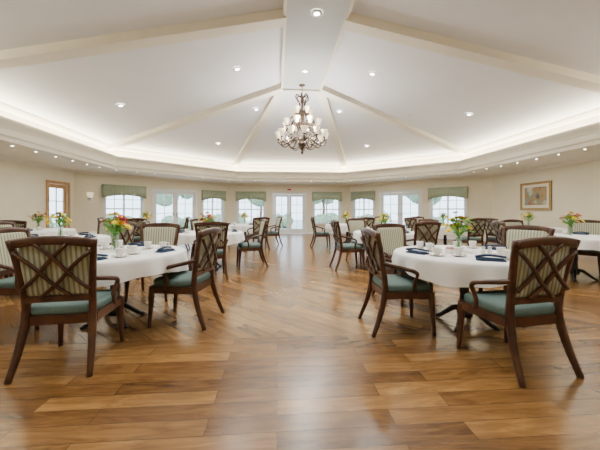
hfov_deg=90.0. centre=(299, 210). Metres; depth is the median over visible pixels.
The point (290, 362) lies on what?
floor
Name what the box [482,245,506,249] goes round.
folded napkin
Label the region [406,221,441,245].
dining chair
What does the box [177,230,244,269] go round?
dining table
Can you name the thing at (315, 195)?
window valance
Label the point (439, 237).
baseboard
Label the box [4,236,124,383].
dining chair
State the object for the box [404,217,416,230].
dining chair
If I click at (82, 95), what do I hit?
ceiling
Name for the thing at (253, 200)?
tree
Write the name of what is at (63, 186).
door
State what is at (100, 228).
dining chair
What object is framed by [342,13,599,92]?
ceiling beam
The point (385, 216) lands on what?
flower vase
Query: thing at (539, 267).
dining chair
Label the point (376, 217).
dining chair
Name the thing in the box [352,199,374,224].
window
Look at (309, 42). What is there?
ridge beam
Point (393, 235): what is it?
dining chair
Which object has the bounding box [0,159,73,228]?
wall
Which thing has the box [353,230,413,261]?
dining table
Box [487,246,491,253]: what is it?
salt shaker
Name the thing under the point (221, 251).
dining chair
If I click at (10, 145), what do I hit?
spotlights
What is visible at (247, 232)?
baseboard
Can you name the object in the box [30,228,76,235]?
dining table
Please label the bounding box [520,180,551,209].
framed picture
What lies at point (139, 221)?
dining chair
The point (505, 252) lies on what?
coffee cup
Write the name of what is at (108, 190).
window valance
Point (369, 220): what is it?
dining chair
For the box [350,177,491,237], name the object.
wall
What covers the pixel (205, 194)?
window valance
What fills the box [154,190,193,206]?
tree
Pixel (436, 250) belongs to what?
coffee cup
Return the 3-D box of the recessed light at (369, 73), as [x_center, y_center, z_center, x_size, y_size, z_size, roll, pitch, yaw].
[1.627,-3.079,6.745,0.184,0.050,0.188,0,0,4]
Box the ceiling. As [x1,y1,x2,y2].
[0,0,599,164]
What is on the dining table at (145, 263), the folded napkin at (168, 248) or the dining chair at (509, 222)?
the folded napkin at (168, 248)
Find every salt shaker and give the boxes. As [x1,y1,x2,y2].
[481,246,485,253]
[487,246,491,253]
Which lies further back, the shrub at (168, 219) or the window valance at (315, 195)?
the shrub at (168, 219)
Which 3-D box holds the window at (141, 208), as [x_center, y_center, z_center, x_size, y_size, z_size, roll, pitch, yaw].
[-6.868,-0.085,11.714,0.220,1.610,1.508,0,0,41]
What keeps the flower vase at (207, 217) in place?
on the dining table at (233, 237)
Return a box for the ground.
[53,219,463,228]
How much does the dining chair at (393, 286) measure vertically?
1.021 m
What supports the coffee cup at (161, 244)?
on the dining table at (145, 263)
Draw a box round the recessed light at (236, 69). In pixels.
[233,67,241,71]
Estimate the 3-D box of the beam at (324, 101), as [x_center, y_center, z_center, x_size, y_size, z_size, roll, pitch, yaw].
[1.330,-2.685,11.085,0.240,1.327,6.568,0,0,14]
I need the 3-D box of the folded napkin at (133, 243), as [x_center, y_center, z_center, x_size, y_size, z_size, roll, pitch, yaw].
[-2.022,0.413,3.776,0.248,0.057,0.120,0,0,-26]
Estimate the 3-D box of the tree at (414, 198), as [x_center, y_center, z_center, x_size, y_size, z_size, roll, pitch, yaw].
[9.442,-0.888,22.913,3.246,4.452,2.922,0,0,-4]
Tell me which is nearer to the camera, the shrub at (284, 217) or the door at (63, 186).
the door at (63, 186)
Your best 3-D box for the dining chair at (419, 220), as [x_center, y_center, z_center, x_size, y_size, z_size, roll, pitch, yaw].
[2.714,0.686,6.794,0.633,1.021,0.611,0,0,-24]
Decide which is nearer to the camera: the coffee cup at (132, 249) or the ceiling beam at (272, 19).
the coffee cup at (132, 249)
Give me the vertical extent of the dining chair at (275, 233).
1.021 m
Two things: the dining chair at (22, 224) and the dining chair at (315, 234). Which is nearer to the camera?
the dining chair at (22, 224)
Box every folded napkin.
[85,234,95,237]
[97,254,107,260]
[128,241,143,246]
[154,246,174,252]
[406,248,429,254]
[475,254,506,261]
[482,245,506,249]
[572,232,589,234]
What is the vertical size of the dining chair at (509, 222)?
1.021 m
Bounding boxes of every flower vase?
[28,211,46,226]
[45,212,71,235]
[99,212,132,249]
[139,211,152,219]
[198,212,216,221]
[240,211,249,223]
[340,211,351,223]
[377,211,391,222]
[436,211,449,222]
[441,211,474,246]
[520,211,536,224]
[559,212,584,234]
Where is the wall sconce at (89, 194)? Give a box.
[87,192,92,200]
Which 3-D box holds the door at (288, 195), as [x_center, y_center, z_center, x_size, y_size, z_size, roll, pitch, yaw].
[-0.557,0.115,15.581,1.780,2.150,0.115,0,0,-4]
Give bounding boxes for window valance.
[102,184,146,198]
[201,190,226,200]
[235,191,265,200]
[312,192,341,201]
[350,191,374,200]
[427,186,467,199]
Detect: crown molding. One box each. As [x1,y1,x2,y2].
[0,101,599,166]
[0,155,599,185]
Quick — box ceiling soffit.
[0,140,599,183]
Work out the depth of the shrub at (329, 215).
20.44 m
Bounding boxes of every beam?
[0,9,285,68]
[106,84,282,150]
[232,89,285,166]
[281,0,354,91]
[316,90,346,167]
[320,85,468,155]
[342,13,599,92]
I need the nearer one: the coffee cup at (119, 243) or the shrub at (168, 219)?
the coffee cup at (119, 243)
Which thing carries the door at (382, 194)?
in the wall at (479, 200)
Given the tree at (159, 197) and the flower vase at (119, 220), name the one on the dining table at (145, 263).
the flower vase at (119, 220)
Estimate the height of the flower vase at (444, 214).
0.438 m
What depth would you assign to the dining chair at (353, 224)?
7.39 m
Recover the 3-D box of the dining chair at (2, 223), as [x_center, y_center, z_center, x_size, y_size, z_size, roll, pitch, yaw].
[-4.904,0.686,5.087,0.633,1.021,0.611,0,0,6]
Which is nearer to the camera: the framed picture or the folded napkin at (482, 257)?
the folded napkin at (482, 257)
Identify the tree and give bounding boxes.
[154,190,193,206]
[248,199,262,215]
[315,199,333,213]
[403,192,441,205]
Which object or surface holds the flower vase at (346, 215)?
on the dining table at (343, 226)
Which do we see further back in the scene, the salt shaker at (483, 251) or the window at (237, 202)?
the window at (237, 202)
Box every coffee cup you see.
[99,241,111,248]
[112,248,128,256]
[115,240,125,246]
[125,245,139,253]
[141,241,153,248]
[157,242,169,248]
[414,241,425,248]
[424,243,434,250]
[429,247,444,255]
[451,241,464,247]
[451,247,465,255]
[466,241,478,247]
[492,247,505,255]
[501,249,510,258]
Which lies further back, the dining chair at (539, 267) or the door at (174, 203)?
the door at (174, 203)
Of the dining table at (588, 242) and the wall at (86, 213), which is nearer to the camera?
the dining table at (588, 242)
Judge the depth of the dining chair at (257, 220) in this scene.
9.00 m
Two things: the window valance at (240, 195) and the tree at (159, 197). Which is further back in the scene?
the tree at (159, 197)
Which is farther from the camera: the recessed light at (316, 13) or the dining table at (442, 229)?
the dining table at (442, 229)
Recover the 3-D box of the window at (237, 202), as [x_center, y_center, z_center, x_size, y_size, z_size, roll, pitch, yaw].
[-2.512,-0.085,15.443,1.520,1.610,0.220,0,0,-4]
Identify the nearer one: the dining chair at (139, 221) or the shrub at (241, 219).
the dining chair at (139, 221)
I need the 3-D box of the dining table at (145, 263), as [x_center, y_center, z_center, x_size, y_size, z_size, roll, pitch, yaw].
[-1.996,0.816,3.238,1.492,0.748,1.500,0,0,-4]
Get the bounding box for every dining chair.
[0,220,26,227]
[0,221,15,276]
[0,227,38,330]
[0,273,13,278]
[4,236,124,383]
[97,220,112,240]
[97,222,138,287]
[124,223,180,302]
[126,218,146,241]
[147,227,224,330]
[180,217,189,250]
[190,218,211,258]
[193,221,228,279]
[236,219,268,268]
[246,217,269,249]
[265,216,282,246]
[310,216,330,247]
[329,219,364,270]
[346,218,365,262]
[358,228,435,337]
[360,217,374,247]
[371,223,432,306]
[374,216,382,229]
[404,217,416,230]
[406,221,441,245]
[418,219,438,221]
[453,218,487,245]
[456,236,584,387]
[478,225,555,302]
[485,218,497,244]
[492,220,505,244]
[502,219,523,225]
[569,220,599,275]
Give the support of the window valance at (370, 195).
attached to the wall at (479, 200)
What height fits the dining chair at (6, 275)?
1.021 m
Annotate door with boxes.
[46,180,69,227]
[152,188,196,223]
[272,192,305,233]
[379,189,421,223]
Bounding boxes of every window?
[103,195,143,218]
[202,198,223,221]
[236,199,265,223]
[313,199,340,223]
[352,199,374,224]
[429,196,466,224]
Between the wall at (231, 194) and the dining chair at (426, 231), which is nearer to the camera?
the dining chair at (426, 231)
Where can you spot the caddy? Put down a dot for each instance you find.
(448, 250)
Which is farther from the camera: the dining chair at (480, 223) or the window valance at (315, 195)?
the window valance at (315, 195)
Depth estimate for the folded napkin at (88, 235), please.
4.92 m
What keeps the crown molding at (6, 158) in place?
attached to the wall at (86, 213)
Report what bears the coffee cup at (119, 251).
on the dining table at (145, 263)
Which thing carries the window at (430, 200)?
in the wall at (479, 200)
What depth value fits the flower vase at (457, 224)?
3.23 m
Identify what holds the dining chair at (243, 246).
on the floor
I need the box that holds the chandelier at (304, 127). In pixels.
[275,84,328,153]
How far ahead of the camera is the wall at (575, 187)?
8.98 m
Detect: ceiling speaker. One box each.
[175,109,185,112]
[407,114,416,117]
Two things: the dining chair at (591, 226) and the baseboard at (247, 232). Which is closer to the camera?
the dining chair at (591, 226)
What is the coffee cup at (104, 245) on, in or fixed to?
on the dining table at (145, 263)
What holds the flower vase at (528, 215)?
on the dining table at (558, 230)
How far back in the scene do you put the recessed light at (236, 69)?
6.49 m
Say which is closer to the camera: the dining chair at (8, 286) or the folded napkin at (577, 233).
the dining chair at (8, 286)
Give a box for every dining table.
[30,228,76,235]
[52,234,111,245]
[80,245,187,329]
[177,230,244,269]
[225,223,252,241]
[325,223,348,242]
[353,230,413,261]
[391,245,508,331]
[439,226,467,244]
[549,227,566,232]
[554,233,599,281]
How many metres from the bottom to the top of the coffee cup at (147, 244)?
0.081 m
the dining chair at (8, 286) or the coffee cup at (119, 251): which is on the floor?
the dining chair at (8, 286)
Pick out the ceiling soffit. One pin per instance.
(19, 152)
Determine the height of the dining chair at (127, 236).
1.021 m
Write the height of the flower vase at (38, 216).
0.428 m
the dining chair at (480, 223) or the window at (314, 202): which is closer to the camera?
the dining chair at (480, 223)
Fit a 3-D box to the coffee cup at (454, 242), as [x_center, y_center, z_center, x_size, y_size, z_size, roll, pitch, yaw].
[1.853,0.397,3.523,0.148,0.081,0.148,0,0,-21]
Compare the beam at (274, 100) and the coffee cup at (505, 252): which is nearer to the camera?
the coffee cup at (505, 252)
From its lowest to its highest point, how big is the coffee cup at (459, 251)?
0.081 m
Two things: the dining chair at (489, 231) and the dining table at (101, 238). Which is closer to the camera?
the dining table at (101, 238)
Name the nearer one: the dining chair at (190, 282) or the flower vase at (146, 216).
the dining chair at (190, 282)
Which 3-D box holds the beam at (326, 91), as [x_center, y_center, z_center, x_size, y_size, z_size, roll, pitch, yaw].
[3.280,-2.685,9.413,6.283,1.327,0.240,0,0,-29]
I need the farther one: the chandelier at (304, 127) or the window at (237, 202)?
the window at (237, 202)
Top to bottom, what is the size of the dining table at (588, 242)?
0.748 m
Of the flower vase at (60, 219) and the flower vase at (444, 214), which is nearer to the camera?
the flower vase at (60, 219)
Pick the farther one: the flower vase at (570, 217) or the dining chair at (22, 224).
the dining chair at (22, 224)
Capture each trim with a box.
[0,115,599,181]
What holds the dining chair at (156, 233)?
on the floor
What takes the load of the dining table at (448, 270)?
on the floor
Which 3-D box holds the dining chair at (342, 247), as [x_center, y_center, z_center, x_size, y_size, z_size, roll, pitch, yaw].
[0.978,0.686,6.296,0.633,1.021,0.611,0,0,-7]
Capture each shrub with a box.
[106,213,131,219]
[161,215,191,230]
[213,213,245,221]
[276,214,293,227]
[315,213,337,221]
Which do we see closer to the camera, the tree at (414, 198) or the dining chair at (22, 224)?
the dining chair at (22, 224)
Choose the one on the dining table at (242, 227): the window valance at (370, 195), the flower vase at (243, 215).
the flower vase at (243, 215)
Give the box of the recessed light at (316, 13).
[311,9,322,17]
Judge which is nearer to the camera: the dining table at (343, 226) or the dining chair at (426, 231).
the dining chair at (426, 231)
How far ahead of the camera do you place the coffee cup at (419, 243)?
3.50 m
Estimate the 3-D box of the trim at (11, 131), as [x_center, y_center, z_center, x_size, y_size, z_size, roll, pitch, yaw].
[0.210,-1.590,5.608,12.600,0.420,17.150,0,0,-4]
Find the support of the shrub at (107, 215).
on the ground
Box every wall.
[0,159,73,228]
[74,173,226,233]
[227,185,349,233]
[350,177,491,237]
[492,160,599,232]
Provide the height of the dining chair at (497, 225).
1.021 m
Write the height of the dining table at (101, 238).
0.748 m
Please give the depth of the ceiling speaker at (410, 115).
8.64 m
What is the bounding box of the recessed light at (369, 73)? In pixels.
[368,72,376,75]
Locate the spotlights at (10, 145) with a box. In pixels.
[10,145,585,181]
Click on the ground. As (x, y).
(297, 224)
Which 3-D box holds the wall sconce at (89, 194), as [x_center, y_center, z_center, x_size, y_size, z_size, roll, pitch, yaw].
[-7.514,-0.515,10.739,0.209,0.290,0.198,0,0,41]
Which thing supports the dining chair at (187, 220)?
on the floor
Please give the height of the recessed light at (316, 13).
0.016 m
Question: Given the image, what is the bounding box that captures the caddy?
[445,246,454,253]
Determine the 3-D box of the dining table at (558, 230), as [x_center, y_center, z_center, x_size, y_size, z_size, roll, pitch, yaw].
[6.251,0.816,8.106,1.500,0.748,1.502,0,0,-4]
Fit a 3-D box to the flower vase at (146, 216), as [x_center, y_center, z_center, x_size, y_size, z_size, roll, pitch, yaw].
[-4.619,0.224,9.035,0.336,0.429,0.361,0,0,10]
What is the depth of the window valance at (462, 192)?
12.52 m
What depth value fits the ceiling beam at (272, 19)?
4.76 m
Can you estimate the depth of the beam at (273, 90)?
8.64 m
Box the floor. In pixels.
[0,234,599,449]
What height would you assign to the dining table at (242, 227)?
0.748 m
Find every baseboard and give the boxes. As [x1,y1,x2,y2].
[247,232,345,233]
[438,236,485,240]
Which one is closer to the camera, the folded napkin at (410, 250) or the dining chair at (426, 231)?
the folded napkin at (410, 250)
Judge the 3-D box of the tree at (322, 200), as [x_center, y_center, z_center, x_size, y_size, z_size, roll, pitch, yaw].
[2.112,-1.028,26.297,3.417,4.734,3.494,0,0,-4]
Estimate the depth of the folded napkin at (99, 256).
2.73 m
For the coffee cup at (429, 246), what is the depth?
3.30 m
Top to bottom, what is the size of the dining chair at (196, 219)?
1.021 m
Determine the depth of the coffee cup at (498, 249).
2.93 m
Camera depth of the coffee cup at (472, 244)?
3.53 m
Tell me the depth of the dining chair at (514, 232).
3.77 m
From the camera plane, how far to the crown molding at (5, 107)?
8.98 m
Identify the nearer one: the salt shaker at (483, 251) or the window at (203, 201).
the salt shaker at (483, 251)

